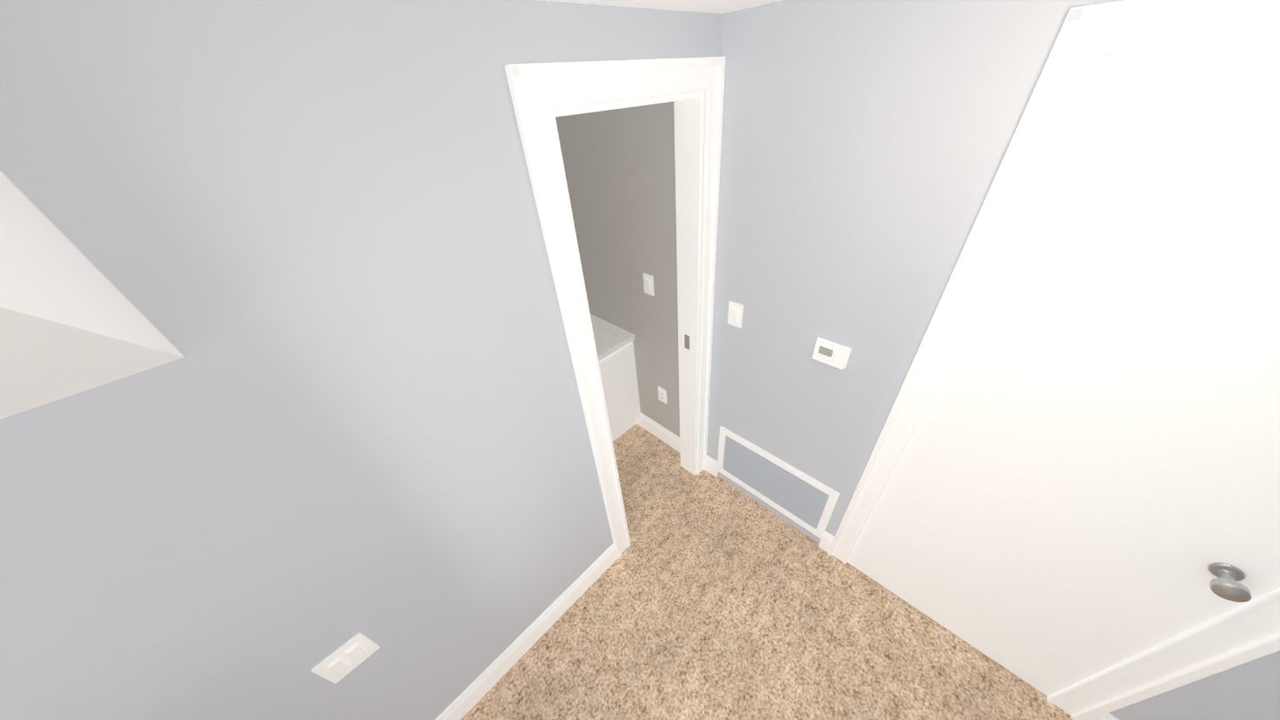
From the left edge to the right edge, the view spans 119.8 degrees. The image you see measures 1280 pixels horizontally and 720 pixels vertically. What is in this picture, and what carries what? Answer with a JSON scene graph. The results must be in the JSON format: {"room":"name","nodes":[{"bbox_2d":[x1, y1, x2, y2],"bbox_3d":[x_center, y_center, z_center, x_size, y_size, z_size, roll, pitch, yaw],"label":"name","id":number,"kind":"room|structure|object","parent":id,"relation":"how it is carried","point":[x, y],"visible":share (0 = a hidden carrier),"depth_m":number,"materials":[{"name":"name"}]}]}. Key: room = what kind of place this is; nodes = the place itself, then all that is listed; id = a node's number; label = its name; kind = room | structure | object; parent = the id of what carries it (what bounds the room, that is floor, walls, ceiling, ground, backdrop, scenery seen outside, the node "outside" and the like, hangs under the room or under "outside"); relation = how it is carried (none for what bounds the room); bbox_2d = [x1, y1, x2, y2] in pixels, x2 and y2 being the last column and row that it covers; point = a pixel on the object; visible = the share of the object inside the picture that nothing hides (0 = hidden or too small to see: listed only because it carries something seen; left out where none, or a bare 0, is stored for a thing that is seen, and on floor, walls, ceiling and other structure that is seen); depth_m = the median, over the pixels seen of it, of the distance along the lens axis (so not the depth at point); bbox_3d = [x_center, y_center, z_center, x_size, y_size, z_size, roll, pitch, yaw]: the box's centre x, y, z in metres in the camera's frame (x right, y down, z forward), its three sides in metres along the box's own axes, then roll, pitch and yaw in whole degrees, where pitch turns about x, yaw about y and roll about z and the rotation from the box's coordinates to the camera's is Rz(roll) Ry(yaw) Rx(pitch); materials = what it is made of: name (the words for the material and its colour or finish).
{"room":"hallway","nodes":[
{"label":"hallway","id":0,"kind":"room"},
{"bbox_2d":[0,170,185,419],"bbox_3d":[-1.668,0.707,-0.632,0.740,0.470,3.290,28,47,37],"label":"window sill","id":1,"kind":"structure","parent":0,"point":[73,320],"depth_m":0.45,"materials":[{"name":"white paint"}]},
{"bbox_2d":[0,0,721,719],"bbox_3d":[-0.864,0.567,0.939,0.136,2.220,6.250,28,47,37],"label":"wall","id":2,"kind":"structure","parent":0,"point":[304,237],"depth_m":0.73,"materials":[{"name":"grey paint"}]},
{"bbox_2d":[311,632,379,683],"bbox_3d":[-0.831,0.851,1.056,0.014,0.116,0.118,28,47,37],"label":"light switch","id":3,"kind":"object","parent":2,"relation":"attached to","point":[345,659],"visible":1,"depth_m":1.05,"materials":[{"name":"white plastic"}]},
{"bbox_2d":[504,56,725,557],"bbox_3d":[0.032,0.022,1.656,0.143,2.115,0.789,28,47,37],"label":"door frame","id":4,"kind":"structure","parent":2,"relation":"attached to","point":[543,95],"depth_m":1.25,"materials":[{"name":"white paint"}]},
{"bbox_2d":[684,333,689,349],"bbox_3d":[0.234,-0.089,1.845,0.030,0.080,0.004,28,47,37],"label":"strike plate","id":5,"kind":"object","parent":4,"relation":"attached to","point":[686,342],"depth_m":1.84,"materials":[{"name":"silver metal"}]},
{"bbox_2d":[536,0,782,14],"bbox_3d":[-0.060,0.152,-0.566,5.030,0.100,6.370,28,47,37],"label":"ceiling","id":6,"kind":"structure","parent":0,"point":[717,6],"depth_m":0.97,"materials":[{"name":"white paint"}]},
{"bbox_2d":[460,423,1072,719],"bbox_3d":[0.114,1.998,0.787,5.030,0.050,6.370,28,47,37],"label":"floor","id":7,"kind":"structure","parent":0,"point":[705,595],"depth_m":1.69,"materials":[{"name":"carpet"}]},
{"bbox_2d":[590,313,640,441],"bbox_3d":[-0.547,0.302,2.442,0.600,0.825,1.001,28,47,37],"label":"vanity cabinet","id":8,"kind":"object","parent":7,"relation":"on","point":[614,348],"visible":0.15,"depth_m":2.38,"materials":[{"name":"white paint"}]},
{"bbox_2d":[555,0,1279,719],"bbox_3d":[1.279,0.257,1.085,5.030,2.220,0.120,28,47,37],"label":"wall","id":9,"kind":"structure","parent":0,"point":[865,143],"depth_m":1.23,"materials":[{"name":"grey paint"}]},
{"bbox_2d":[642,272,654,296],"bbox_3d":[0.044,-0.404,1.993,0.072,0.116,0.014,28,47,37],"label":"bathroom light switch","id":10,"kind":"object","parent":9,"relation":"attached to","point":[648,284],"visible":1,"depth_m":1.99,"materials":[{"name":"white plastic"}]},
{"bbox_2d":[636,412,679,452],"bbox_3d":[-0.030,0.424,2.795,1.010,0.135,0.016,28,47,37],"label":"baseboard","id":11,"kind":"structure","parent":9,"relation":"attached to","point":[663,434],"depth_m":2.64,"materials":[{"name":"white paint"}]},
{"bbox_2d":[657,385,667,403],"bbox_3d":[0.146,0.229,2.406,0.072,0.116,0.010,28,47,37],"label":"outlet","id":12,"kind":"object","parent":9,"relation":"attached to","point":[662,395],"visible":1,"depth_m":2.40,"materials":[{"name":"white plastic"}]},
{"bbox_2d":[704,454,717,477],"bbox_3d":[0.452,0.677,2.388,0.110,0.135,0.016,28,47,37],"label":"baseboard","id":13,"kind":"structure","parent":9,"relation":"attached to","point":[711,465],"depth_m":2.37,"materials":[{"name":"white paint"}]},
{"bbox_2d":[727,300,743,328],"bbox_3d":[0.427,-0.203,1.669,0.072,0.116,0.014,28,47,37],"label":"light switch","id":14,"kind":"object","parent":9,"relation":"attached to","point":[735,315],"visible":1,"depth_m":1.66,"materials":[{"name":"white plastic"}]},
{"bbox_2d":[717,425,840,539],"bbox_3d":[0.710,0.662,2.041,0.660,0.390,0.017,28,47,37],"label":"air vent","id":15,"kind":"object","parent":9,"relation":"in","point":[800,497],"visible":0.98,"depth_m":2.01,"materials":[{"name":"grey metal"}]},
{"bbox_2d":[817,531,834,552],"bbox_3d":[0.977,0.952,1.945,0.050,0.135,0.016,28,47,37],"label":"baseboard","id":16,"kind":"structure","parent":9,"relation":"attached to","point":[826,541],"depth_m":1.93,"materials":[{"name":"white paint"}]},
{"bbox_2d":[811,337,851,369],"bbox_3d":[0.729,-0.023,1.420,0.124,0.090,0.028,28,47,37],"label":"thermostat","id":17,"kind":"object","parent":9,"relation":"attached to","point":[831,353],"visible":0.98,"depth_m":1.41,"materials":[{"name":"white plastic"}]},
{"bbox_2d":[827,0,1279,719],"bbox_3d":[1.229,0.356,1.046,0.940,2.115,0.084,28,47,37],"label":"door","id":18,"kind":"structure","parent":9,"relation":"attached to","point":[1067,496],"depth_m":0.93,"materials":[{"name":"white paint"}]},
{"bbox_2d":[1089,712,1118,719],"bbox_3d":[2.335,1.665,0.798,1.900,0.135,0.016,28,47,37],"label":"baseboard","id":19,"kind":"structure","parent":9,"relation":"attached to","point":[1107,716],"depth_m":1.33,"materials":[{"name":"white paint"}]}
]}

